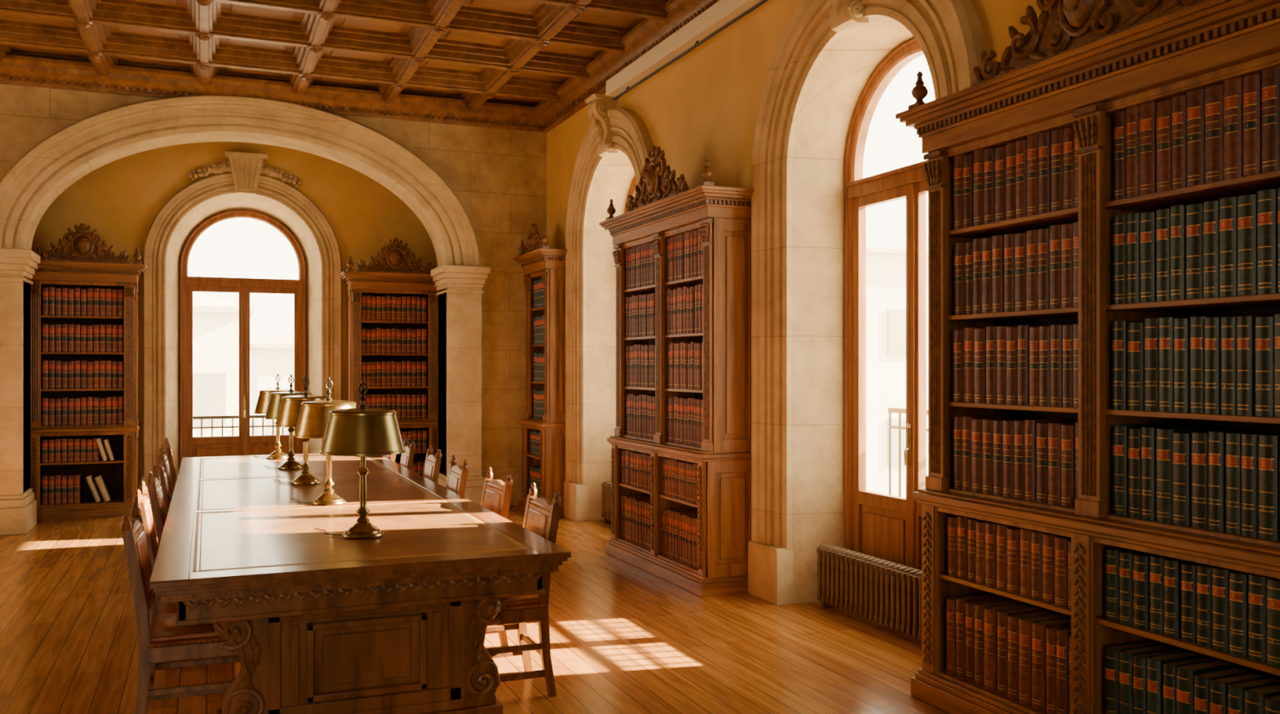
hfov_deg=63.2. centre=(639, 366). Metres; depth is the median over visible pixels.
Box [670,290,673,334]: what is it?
book
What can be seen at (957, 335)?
book
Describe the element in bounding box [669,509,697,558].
book
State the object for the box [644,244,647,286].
book
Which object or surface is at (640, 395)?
book
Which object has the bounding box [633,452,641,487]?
book
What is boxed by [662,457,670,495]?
book
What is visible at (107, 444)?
book
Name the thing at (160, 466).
chair
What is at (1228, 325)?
book
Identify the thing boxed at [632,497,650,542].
book
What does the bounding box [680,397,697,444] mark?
book
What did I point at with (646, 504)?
book
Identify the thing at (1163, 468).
book
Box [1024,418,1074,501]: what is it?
book
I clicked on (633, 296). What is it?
book
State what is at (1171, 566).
book
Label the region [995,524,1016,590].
book
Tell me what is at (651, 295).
book
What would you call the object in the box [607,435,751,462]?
ledge
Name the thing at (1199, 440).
book
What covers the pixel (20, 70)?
trim
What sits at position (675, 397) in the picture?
book
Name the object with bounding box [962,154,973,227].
book
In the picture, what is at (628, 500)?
book
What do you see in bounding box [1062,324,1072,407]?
book
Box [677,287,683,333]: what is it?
book
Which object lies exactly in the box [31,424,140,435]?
shelf
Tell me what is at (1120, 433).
book
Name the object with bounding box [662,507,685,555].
book
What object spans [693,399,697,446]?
book
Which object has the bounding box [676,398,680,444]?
book
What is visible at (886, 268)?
building
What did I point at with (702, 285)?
book
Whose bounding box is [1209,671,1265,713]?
book
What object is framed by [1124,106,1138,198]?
book
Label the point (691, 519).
book
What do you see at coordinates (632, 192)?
window
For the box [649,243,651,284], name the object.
book
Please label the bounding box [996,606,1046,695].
book
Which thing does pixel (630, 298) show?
book
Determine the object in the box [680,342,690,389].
book
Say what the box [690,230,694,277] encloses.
book
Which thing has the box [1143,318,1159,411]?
book
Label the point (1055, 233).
book
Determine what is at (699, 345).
book
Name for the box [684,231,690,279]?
book
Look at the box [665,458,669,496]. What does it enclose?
book
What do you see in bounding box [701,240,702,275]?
book
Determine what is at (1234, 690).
book
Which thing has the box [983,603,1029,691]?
book
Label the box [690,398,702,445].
book
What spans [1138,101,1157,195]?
book
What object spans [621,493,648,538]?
book
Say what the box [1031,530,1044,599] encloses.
book
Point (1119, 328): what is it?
book
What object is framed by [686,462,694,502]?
book
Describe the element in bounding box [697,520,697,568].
book
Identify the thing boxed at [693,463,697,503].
book
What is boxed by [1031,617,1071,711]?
book
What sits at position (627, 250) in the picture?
book
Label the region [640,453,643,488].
book
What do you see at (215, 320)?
building
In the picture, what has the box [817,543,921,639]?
radiator
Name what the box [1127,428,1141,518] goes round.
book
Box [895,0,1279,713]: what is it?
bookcase
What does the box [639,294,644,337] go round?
book
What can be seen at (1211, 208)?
book
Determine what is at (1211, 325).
book
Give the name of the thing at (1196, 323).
book
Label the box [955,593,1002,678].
book
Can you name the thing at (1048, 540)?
book
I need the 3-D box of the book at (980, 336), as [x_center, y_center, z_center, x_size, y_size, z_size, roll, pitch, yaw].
[1.713,-0.002,4.990,0.251,0.353,0.074,0,0,-23]
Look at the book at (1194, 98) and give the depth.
3.85 m
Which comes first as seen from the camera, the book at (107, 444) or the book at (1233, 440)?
the book at (1233, 440)
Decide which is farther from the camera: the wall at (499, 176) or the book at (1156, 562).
the wall at (499, 176)
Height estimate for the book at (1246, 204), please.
0.354 m
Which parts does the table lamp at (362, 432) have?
cord, stem, lamp shade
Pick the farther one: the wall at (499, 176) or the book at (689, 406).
the wall at (499, 176)
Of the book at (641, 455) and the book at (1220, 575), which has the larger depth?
the book at (641, 455)
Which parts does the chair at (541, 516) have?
seat rail, seat, leg, backrest, rail, leg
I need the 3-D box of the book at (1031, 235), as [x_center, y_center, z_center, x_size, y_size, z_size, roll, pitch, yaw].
[1.848,-0.428,4.685,0.251,0.355,0.070,0,0,-23]
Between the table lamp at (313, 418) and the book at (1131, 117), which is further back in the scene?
the table lamp at (313, 418)
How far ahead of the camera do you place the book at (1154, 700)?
3.98 m
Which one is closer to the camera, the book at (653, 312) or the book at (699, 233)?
the book at (699, 233)
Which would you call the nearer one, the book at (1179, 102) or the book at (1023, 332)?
the book at (1179, 102)
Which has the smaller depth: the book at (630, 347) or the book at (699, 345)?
the book at (699, 345)
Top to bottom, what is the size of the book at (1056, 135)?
0.352 m
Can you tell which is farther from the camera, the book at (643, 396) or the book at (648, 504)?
the book at (643, 396)
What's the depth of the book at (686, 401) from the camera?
7.97 m
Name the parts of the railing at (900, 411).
handrail, rail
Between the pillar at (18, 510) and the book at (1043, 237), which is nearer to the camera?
the book at (1043, 237)
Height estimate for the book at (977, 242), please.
0.358 m
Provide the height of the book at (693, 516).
0.364 m
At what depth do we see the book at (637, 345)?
8.85 m
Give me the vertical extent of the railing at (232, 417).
1.195 m
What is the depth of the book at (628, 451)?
8.94 m
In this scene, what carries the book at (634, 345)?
on the bookcase at (662, 209)
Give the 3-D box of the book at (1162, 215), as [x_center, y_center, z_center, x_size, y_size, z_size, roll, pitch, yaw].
[2.114,-0.427,4.050,0.251,0.354,0.064,0,0,-23]
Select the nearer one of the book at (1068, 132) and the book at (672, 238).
the book at (1068, 132)
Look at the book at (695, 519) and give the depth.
7.71 m
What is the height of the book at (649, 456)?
0.287 m
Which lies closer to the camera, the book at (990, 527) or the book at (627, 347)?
the book at (990, 527)
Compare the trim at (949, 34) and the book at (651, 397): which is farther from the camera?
the book at (651, 397)
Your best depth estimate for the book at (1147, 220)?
4.05 m
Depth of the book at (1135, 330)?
4.11 m
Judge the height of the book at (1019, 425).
0.352 m
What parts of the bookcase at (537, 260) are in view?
rail, shelf, rail, shelf, shelf, shelf, cornice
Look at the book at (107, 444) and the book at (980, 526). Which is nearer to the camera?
the book at (980, 526)
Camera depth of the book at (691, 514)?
7.90 m
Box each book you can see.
[84,474,102,502]
[94,475,111,502]
[95,437,108,461]
[102,438,115,461]
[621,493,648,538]
[622,450,625,484]
[624,495,650,539]
[625,450,626,484]
[626,248,631,289]
[626,297,629,337]
[626,346,629,386]
[626,395,628,435]
[626,450,633,484]
[626,497,629,540]
[628,248,631,288]
[628,393,648,435]
[629,297,631,337]
[629,346,631,386]
[629,496,650,542]
[630,451,637,485]
[631,247,633,288]
[631,295,636,337]
[631,346,633,386]
[631,393,655,435]
[631,452,640,486]
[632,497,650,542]
[633,246,638,288]
[633,344,635,386]
[633,395,639,436]
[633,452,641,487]
[634,296,636,337]
[635,247,638,288]
[635,344,639,386]
[635,499,650,543]
[635,501,639,544]
[636,294,639,337]
[636,395,639,436]
[636,453,645,488]
[638,245,641,287]
[638,344,649,386]
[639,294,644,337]
[639,394,655,437]
[639,500,650,546]
[640,244,644,286]
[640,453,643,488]
[641,295,644,336]
[641,345,644,386]
[642,395,644,437]
[642,501,650,546]
[643,453,649,489]
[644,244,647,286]
[644,294,647,336]
[644,345,648,387]
[644,395,655,438]
[644,454,650,490]
[644,502,650,547]
[645,346,648,387]
[646,243,649,285]
[647,293,650,336]
[647,395,655,438]
[647,503,650,549]
[648,344,654,387]
[648,455,650,491]
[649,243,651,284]
[649,293,652,336]
[649,396,653,439]
[649,505,650,550]
[651,243,654,284]
[651,293,655,336]
[651,345,654,387]
[653,396,655,439]
[654,254,655,284]
[654,344,655,387]
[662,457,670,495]
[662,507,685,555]
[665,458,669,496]
[666,288,674,334]
[666,507,696,556]
[667,238,670,281]
[667,344,671,388]
[667,398,670,441]
[668,458,674,497]
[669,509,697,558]
[670,236,674,281]
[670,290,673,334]
[670,342,680,388]
[670,397,674,442]
[671,459,682,497]
[672,510,697,559]
[673,288,677,334]
[674,235,677,280]
[674,343,676,388]
[674,396,702,443]
[675,461,682,498]
[675,511,697,561]
[676,343,680,388]
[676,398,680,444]
[677,235,679,279]
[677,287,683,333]
[679,461,686,499]
[680,234,684,279]
[680,288,683,333]
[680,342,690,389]
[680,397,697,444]
[680,514,682,562]
[682,462,692,501]
[682,513,697,564]
[683,286,690,333]
[683,343,688,389]
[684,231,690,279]
[684,399,688,444]
[685,515,697,565]
[686,288,690,333]
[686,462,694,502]
[687,232,690,278]
[687,397,702,445]
[688,343,690,389]
[688,516,697,567]
[689,286,694,333]
[689,464,693,502]
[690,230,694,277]
[690,342,702,389]
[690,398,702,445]
[693,230,697,277]
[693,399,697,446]
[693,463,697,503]
[693,517,697,568]
[694,284,698,333]
[694,343,697,389]
[697,228,701,276]
[697,284,702,333]
[697,343,702,390]
[697,399,702,447]
[697,465,697,504]
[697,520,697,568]
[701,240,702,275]
[701,400,702,441]
[702,284,702,332]
[702,342,702,390]
[946,515,956,576]
[946,593,984,674]
[952,330,963,402]
[952,415,986,489]
[953,155,964,229]
[953,243,964,315]
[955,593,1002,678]
[956,515,971,579]
[961,415,1008,491]
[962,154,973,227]
[963,328,986,402]
[964,242,973,314]
[964,597,1005,681]
[967,518,983,582]
[971,417,1009,493]
[972,238,982,314]
[973,149,984,226]
[973,328,986,403]
[973,600,1022,686]
[975,520,988,584]
[982,237,991,313]
[982,418,1031,494]
[983,147,995,224]
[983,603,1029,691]
[984,521,999,587]
[985,326,996,404]
[991,235,1004,312]
[992,419,1024,496]
[994,146,1005,222]
[995,326,1017,404]
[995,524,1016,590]
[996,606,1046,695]
[1002,420,1016,497]
[1004,233,1014,311]
[1005,142,1015,220]
[1005,327,1017,404]
[1006,527,1020,594]
[1007,610,1051,700]
[1013,420,1024,499]
[1014,232,1026,311]
[1015,139,1026,217]
[1017,324,1050,405]
[1017,613,1070,706]
[1019,528,1032,596]
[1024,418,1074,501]
[1026,133,1038,216]
[1026,230,1037,310]
[1028,327,1039,405]
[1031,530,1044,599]
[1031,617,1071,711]
[1035,422,1075,503]
[1037,228,1049,309]
[1038,131,1050,213]
[1038,326,1050,406]
[1041,533,1062,604]
[1045,624,1071,713]
[1047,422,1075,505]
[1048,224,1062,308]
[1049,324,1066,407]
[1050,128,1063,212]
[1053,536,1071,607]
[1056,626,1071,713]
[1060,223,1072,307]
[1060,424,1075,507]
[1062,126,1074,209]
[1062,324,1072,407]
[1067,540,1071,609]
[1068,635,1071,713]
[1072,222,1078,306]
[1072,324,1078,408]
[1074,130,1078,207]
[1075,422,1078,498]
[1104,546,1131,622]
[1104,640,1153,713]
[1111,320,1143,409]
[1111,423,1168,515]
[1112,214,1126,304]
[1113,111,1125,199]
[1118,550,1144,626]
[1118,644,1174,713]
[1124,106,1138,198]
[1125,213,1140,303]
[1127,322,1143,410]
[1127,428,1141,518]
[1132,552,1156,630]
[1132,648,1180,713]
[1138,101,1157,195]
[1139,212,1155,302]
[1140,426,1196,520]
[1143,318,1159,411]
[1146,650,1204,713]
[1149,555,1173,634]
[1155,99,1171,192]
[1155,208,1170,301]
[1155,427,1215,523]
[1158,317,1189,412]
[1162,656,1212,713]
[1163,558,1191,639]
[1169,204,1186,300]
[1171,94,1186,189]
[1172,431,1195,526]
[1173,318,1189,413]
[1175,658,1236,713]
[1180,561,1203,643]
[1185,203,1203,299]
[1186,88,1204,186]
[1189,316,1231,413]
[1191,431,1208,529]
[1193,666,1251,713]
[1195,564,1213,647]
[1202,200,1218,297]
[1204,84,1223,183]
[1204,317,1220,414]
[1208,430,1266,532]
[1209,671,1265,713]
[1211,566,1235,652]
[1218,196,1236,297]
[1220,316,1236,415]
[1222,76,1243,180]
[1225,431,1270,534]
[1226,675,1279,713]
[1228,570,1248,657]
[1235,316,1262,416]
[1236,194,1256,296]
[1240,432,1279,537]
[1242,73,1261,177]
[1243,682,1279,713]
[1247,573,1270,662]
[1253,316,1273,417]
[1256,189,1276,294]
[1257,434,1279,541]
[1261,66,1279,173]
[1263,693,1279,713]
[1265,577,1279,668]
[1273,314,1279,417]
[1276,187,1279,293]
[1278,438,1279,541]
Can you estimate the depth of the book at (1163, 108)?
3.99 m
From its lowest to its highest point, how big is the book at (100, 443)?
0.252 m
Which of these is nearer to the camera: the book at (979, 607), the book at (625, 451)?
the book at (979, 607)
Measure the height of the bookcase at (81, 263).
3.218 m
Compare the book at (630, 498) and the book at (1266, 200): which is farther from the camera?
the book at (630, 498)
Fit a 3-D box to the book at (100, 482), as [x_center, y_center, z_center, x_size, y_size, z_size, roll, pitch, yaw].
[-5.981,1.359,11.581,0.154,0.291,0.218,0,0,-23]
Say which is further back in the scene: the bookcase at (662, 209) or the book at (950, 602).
the bookcase at (662, 209)
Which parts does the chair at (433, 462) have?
leg, backrest, rail, leg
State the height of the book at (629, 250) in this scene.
0.346 m
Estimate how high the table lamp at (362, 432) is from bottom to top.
0.776 m
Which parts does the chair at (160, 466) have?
leg, backrest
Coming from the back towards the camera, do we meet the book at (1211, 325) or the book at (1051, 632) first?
the book at (1051, 632)
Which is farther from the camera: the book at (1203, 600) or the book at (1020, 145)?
the book at (1020, 145)
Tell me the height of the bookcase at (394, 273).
3.218 m
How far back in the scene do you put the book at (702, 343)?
7.70 m
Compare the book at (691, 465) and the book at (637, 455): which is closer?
the book at (691, 465)
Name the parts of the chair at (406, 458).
leg, backrest, leg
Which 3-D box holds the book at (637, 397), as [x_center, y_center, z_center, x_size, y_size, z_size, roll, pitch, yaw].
[0.087,0.425,8.906,0.250,0.349,0.056,0,0,-23]
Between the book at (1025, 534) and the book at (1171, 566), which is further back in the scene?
the book at (1025, 534)
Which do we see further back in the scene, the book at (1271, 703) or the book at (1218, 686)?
the book at (1218, 686)
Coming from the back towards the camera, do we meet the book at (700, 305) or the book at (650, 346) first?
the book at (650, 346)
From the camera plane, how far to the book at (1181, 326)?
3.91 m
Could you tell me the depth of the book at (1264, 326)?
3.61 m
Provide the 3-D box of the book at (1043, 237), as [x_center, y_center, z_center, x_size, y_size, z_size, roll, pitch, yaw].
[1.873,-0.427,4.621,0.251,0.353,0.063,0,0,-23]
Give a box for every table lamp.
[253,373,296,459]
[262,373,311,470]
[273,375,327,484]
[290,377,356,506]
[314,379,405,539]
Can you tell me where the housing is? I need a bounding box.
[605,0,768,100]
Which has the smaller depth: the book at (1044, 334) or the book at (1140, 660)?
the book at (1140, 660)
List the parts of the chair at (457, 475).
leg, backrest, rail, leg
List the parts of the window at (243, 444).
handle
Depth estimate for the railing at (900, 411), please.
7.78 m
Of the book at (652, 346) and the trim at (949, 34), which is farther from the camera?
the book at (652, 346)
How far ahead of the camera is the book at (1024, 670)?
4.61 m
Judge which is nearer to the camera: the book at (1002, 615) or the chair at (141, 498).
the book at (1002, 615)
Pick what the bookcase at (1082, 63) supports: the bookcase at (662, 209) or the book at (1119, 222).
the book at (1119, 222)
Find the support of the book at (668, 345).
on the bookcase at (662, 209)
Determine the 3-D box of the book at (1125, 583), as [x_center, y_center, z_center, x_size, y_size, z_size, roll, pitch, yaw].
[2.019,0.878,4.159,0.251,0.282,0.065,0,0,-23]
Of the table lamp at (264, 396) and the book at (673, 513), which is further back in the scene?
the table lamp at (264, 396)
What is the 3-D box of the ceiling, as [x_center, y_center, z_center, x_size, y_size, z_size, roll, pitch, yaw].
[-2.008,-3.283,5.013,8.350,0.355,16.800,0,0,-23]
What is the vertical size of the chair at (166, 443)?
1.027 m
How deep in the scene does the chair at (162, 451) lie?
8.02 m
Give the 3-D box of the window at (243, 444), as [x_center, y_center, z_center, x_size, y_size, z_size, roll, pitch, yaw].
[-4.877,-0.135,12.823,1.440,3.570,0.134,0,0,-23]
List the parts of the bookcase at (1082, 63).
rail, shelf, rail, shelf, shelf, shelf, cornice, rail, shelf, rail, shelf, shelf, shelf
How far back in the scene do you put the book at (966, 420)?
5.01 m
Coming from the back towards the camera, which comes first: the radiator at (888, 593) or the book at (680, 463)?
the book at (680, 463)
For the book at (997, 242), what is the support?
on the bookcase at (1082, 63)
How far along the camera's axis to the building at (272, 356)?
31.22 m
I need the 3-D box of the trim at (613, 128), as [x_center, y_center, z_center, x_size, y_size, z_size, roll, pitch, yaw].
[-0.377,-0.507,10.330,0.270,4.314,2.424,0,0,-23]
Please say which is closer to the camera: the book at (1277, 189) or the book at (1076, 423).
the book at (1277, 189)
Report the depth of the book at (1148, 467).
4.05 m
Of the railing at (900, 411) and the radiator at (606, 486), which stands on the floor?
the radiator at (606, 486)
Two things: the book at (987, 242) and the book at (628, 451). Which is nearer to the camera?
the book at (987, 242)
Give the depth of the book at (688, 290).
7.91 m
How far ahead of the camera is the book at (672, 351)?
8.19 m
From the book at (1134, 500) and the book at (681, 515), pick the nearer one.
the book at (1134, 500)
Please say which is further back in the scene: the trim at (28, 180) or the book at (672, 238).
the trim at (28, 180)
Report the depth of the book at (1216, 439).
3.77 m
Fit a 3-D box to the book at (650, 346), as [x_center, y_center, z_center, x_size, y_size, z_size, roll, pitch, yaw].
[0.193,-0.002,8.652,0.250,0.353,0.053,0,0,-23]
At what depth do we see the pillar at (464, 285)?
11.96 m
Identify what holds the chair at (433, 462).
on the floor
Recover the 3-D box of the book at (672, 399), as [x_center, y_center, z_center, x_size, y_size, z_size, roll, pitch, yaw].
[0.353,0.423,8.259,0.250,0.354,0.056,0,0,-23]
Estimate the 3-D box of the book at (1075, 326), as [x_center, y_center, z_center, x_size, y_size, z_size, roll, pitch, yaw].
[1.948,-0.002,4.423,0.251,0.352,0.073,0,0,-23]
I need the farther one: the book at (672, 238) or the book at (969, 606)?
the book at (672, 238)
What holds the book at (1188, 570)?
on the bookcase at (1082, 63)
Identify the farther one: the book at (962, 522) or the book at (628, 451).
the book at (628, 451)
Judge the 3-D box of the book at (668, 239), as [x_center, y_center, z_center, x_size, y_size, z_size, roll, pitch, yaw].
[0.336,-0.843,8.312,0.250,0.346,0.063,0,0,-23]
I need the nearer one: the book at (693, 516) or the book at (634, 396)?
the book at (693, 516)
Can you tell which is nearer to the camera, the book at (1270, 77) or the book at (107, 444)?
the book at (1270, 77)
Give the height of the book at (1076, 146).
0.349 m
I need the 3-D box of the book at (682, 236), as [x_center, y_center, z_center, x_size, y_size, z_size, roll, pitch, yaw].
[0.426,-0.845,8.084,0.250,0.350,0.063,0,0,-23]
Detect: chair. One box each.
[120,502,241,713]
[133,480,240,679]
[146,465,167,614]
[155,453,170,515]
[157,444,173,501]
[164,437,177,489]
[382,454,395,462]
[400,437,415,470]
[422,445,441,484]
[445,454,468,497]
[480,466,512,647]
[485,482,561,697]
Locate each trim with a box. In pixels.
[0,0,637,101]
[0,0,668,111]
[0,53,545,133]
[0,94,479,266]
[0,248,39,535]
[74,0,587,98]
[141,151,342,510]
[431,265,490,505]
[534,0,719,133]
[564,93,655,521]
[747,0,988,605]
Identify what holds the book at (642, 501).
in the bookcase at (662, 209)
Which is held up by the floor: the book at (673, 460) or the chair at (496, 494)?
the chair at (496, 494)
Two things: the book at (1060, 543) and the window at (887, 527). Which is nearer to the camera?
the book at (1060, 543)
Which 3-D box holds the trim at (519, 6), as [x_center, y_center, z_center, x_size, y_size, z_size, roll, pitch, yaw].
[-2.669,-3.102,7.576,6.150,0.026,7.330,0,0,-23]
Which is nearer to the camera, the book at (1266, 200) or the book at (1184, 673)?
the book at (1266, 200)
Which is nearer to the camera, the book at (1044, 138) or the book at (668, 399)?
the book at (1044, 138)
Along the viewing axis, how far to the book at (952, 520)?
5.06 m
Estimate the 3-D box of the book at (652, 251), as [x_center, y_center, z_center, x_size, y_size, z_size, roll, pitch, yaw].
[0.211,-0.844,8.595,0.250,0.348,0.053,0,0,-23]
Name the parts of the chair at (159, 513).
leg, backrest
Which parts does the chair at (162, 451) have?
leg, backrest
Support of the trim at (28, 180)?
attached to the wall at (499, 176)
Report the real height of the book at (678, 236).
0.354 m
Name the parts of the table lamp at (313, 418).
cord, lamp shade, stem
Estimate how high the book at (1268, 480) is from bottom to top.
0.360 m
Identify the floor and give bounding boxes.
[0,506,951,713]
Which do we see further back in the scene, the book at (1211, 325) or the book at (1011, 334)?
the book at (1011, 334)
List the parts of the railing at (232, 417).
handrail, rail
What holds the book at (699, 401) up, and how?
in the bookcase at (662, 209)
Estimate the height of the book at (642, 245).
0.359 m
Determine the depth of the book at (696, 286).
7.79 m
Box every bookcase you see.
[31,223,147,519]
[338,238,437,462]
[513,223,567,516]
[599,146,754,597]
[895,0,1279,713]
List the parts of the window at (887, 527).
handle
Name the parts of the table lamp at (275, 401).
lamp shade, stem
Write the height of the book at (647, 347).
0.346 m
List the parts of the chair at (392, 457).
backrest, leg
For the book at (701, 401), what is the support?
in the bookcase at (662, 209)
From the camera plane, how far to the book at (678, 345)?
8.07 m
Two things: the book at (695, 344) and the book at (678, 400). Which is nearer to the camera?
the book at (695, 344)
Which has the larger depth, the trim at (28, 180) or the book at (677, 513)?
the trim at (28, 180)
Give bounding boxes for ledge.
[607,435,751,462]
[912,488,1279,573]
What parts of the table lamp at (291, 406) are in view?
lamp shade, stem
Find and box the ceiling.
[0,0,644,102]
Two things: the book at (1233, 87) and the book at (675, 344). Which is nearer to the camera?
the book at (1233, 87)
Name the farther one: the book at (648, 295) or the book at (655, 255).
the book at (648, 295)
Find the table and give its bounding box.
[149,453,571,713]
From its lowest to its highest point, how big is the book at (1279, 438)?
0.351 m
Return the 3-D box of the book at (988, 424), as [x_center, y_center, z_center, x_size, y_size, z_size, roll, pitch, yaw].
[1.735,0.425,4.941,0.251,0.348,0.068,0,0,-23]
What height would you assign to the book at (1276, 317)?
0.353 m
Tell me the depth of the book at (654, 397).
8.53 m
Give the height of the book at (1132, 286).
0.355 m
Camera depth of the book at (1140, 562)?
4.03 m
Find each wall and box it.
[0,84,546,506]
[31,141,437,487]
[546,0,1049,604]
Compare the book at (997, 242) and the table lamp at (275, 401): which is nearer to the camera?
the book at (997, 242)
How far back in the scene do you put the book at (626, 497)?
9.00 m
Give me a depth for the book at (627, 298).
9.05 m
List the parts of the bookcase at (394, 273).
cornice, shelf, shelf, shelf, rail, rail, shelf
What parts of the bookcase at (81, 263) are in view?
shelf, rail, shelf, shelf, shelf, rail, cornice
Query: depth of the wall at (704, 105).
7.31 m
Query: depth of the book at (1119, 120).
4.18 m
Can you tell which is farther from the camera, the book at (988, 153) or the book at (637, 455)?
the book at (637, 455)
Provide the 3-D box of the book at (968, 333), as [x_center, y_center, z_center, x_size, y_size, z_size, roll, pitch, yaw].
[1.686,-0.005,5.064,0.251,0.360,0.077,0,0,-23]
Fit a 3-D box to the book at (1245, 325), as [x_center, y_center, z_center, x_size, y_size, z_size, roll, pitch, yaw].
[2.240,-0.001,3.729,0.251,0.351,0.061,0,0,-23]
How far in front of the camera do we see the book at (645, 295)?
8.69 m
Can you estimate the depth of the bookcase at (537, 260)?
11.46 m
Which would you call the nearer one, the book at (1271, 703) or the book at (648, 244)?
the book at (1271, 703)
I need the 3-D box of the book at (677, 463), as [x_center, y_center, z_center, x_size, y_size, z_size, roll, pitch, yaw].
[0.390,0.878,8.082,0.250,0.283,0.058,0,0,-23]
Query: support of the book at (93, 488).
in the bookcase at (81, 263)
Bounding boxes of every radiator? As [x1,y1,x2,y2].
[601,481,611,523]
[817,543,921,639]
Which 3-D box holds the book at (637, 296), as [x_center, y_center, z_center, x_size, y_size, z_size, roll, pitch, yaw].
[0.086,-0.429,8.909,0.250,0.357,0.047,0,0,-23]
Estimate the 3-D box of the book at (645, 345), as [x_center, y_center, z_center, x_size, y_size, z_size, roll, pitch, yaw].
[0.155,-0.002,8.755,0.250,0.354,0.060,0,0,-23]
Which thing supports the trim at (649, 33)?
attached to the wall at (704, 105)
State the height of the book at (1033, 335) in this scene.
0.348 m
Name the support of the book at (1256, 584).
on the bookcase at (1082, 63)
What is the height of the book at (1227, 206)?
0.357 m
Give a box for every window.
[180,210,306,464]
[624,176,637,213]
[844,38,928,570]
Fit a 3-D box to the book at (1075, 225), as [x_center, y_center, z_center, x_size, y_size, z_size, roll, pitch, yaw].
[1.949,-0.429,4.423,0.251,0.357,0.073,0,0,-23]
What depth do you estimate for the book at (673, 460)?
8.08 m
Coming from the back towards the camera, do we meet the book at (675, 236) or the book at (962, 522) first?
the book at (675, 236)
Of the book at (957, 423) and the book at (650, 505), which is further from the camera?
the book at (650, 505)
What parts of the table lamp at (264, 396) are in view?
lamp shade, stem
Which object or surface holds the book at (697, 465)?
on the bookcase at (662, 209)
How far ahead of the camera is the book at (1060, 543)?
4.41 m
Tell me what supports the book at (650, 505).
in the bookcase at (662, 209)
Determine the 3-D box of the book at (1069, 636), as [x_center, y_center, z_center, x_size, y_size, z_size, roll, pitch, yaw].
[1.921,1.317,4.406,0.251,0.361,0.062,0,0,-23]
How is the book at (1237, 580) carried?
on the bookcase at (1082, 63)
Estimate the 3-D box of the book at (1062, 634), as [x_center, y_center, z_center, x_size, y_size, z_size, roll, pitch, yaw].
[1.893,1.310,4.465,0.251,0.374,0.062,0,0,-23]
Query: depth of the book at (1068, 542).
4.36 m
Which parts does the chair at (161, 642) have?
rail, leg, backrest, leg, rail, seat, seat rail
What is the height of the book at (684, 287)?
0.362 m
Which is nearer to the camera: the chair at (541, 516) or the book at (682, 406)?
the chair at (541, 516)
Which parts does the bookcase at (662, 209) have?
rail, shelf, rail, shelf, shelf, shelf, cornice, rail, shelf, rail, shelf, shelf, shelf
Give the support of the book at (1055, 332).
on the bookcase at (1082, 63)
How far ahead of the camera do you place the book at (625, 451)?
9.00 m
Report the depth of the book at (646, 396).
8.69 m
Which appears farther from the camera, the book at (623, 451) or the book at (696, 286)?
the book at (623, 451)
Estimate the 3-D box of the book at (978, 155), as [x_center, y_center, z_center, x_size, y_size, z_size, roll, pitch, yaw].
[1.714,-0.851,5.005,0.251,0.361,0.074,0,0,-23]
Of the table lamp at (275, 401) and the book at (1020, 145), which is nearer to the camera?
the book at (1020, 145)
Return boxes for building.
[192,291,254,437]
[249,330,293,435]
[866,247,928,497]
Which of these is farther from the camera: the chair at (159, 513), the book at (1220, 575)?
the chair at (159, 513)
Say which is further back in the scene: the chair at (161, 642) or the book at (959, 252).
the book at (959, 252)
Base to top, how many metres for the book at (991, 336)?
0.360 m
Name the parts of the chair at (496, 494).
leg, backrest, rail, leg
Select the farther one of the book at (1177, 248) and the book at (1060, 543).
the book at (1060, 543)
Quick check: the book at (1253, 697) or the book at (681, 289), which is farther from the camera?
the book at (681, 289)
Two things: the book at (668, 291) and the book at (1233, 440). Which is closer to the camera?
the book at (1233, 440)
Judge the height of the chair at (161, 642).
1.027 m
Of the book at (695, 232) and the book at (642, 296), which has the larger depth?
the book at (642, 296)
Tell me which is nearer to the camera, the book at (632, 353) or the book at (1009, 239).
the book at (1009, 239)
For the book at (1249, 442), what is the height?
0.360 m
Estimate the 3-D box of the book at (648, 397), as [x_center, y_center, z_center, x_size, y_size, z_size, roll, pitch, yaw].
[0.179,0.422,8.700,0.250,0.355,0.052,0,0,-23]
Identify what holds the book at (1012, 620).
in the bookcase at (1082, 63)
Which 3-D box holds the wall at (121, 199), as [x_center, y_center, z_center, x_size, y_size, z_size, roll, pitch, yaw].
[-5.142,-0.780,12.537,7.350,4.860,0.500,0,0,-23]
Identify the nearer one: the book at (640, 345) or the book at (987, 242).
the book at (987, 242)
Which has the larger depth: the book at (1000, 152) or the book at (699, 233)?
the book at (699, 233)
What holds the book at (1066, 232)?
on the bookcase at (1082, 63)
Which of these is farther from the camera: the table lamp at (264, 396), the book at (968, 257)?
the table lamp at (264, 396)
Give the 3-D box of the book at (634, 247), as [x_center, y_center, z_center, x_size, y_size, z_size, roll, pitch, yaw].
[0.058,-0.849,8.979,0.250,0.358,0.051,0,0,-23]
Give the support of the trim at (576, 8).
attached to the ceiling
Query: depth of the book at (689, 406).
7.91 m
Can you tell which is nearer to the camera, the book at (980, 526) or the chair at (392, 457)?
the book at (980, 526)

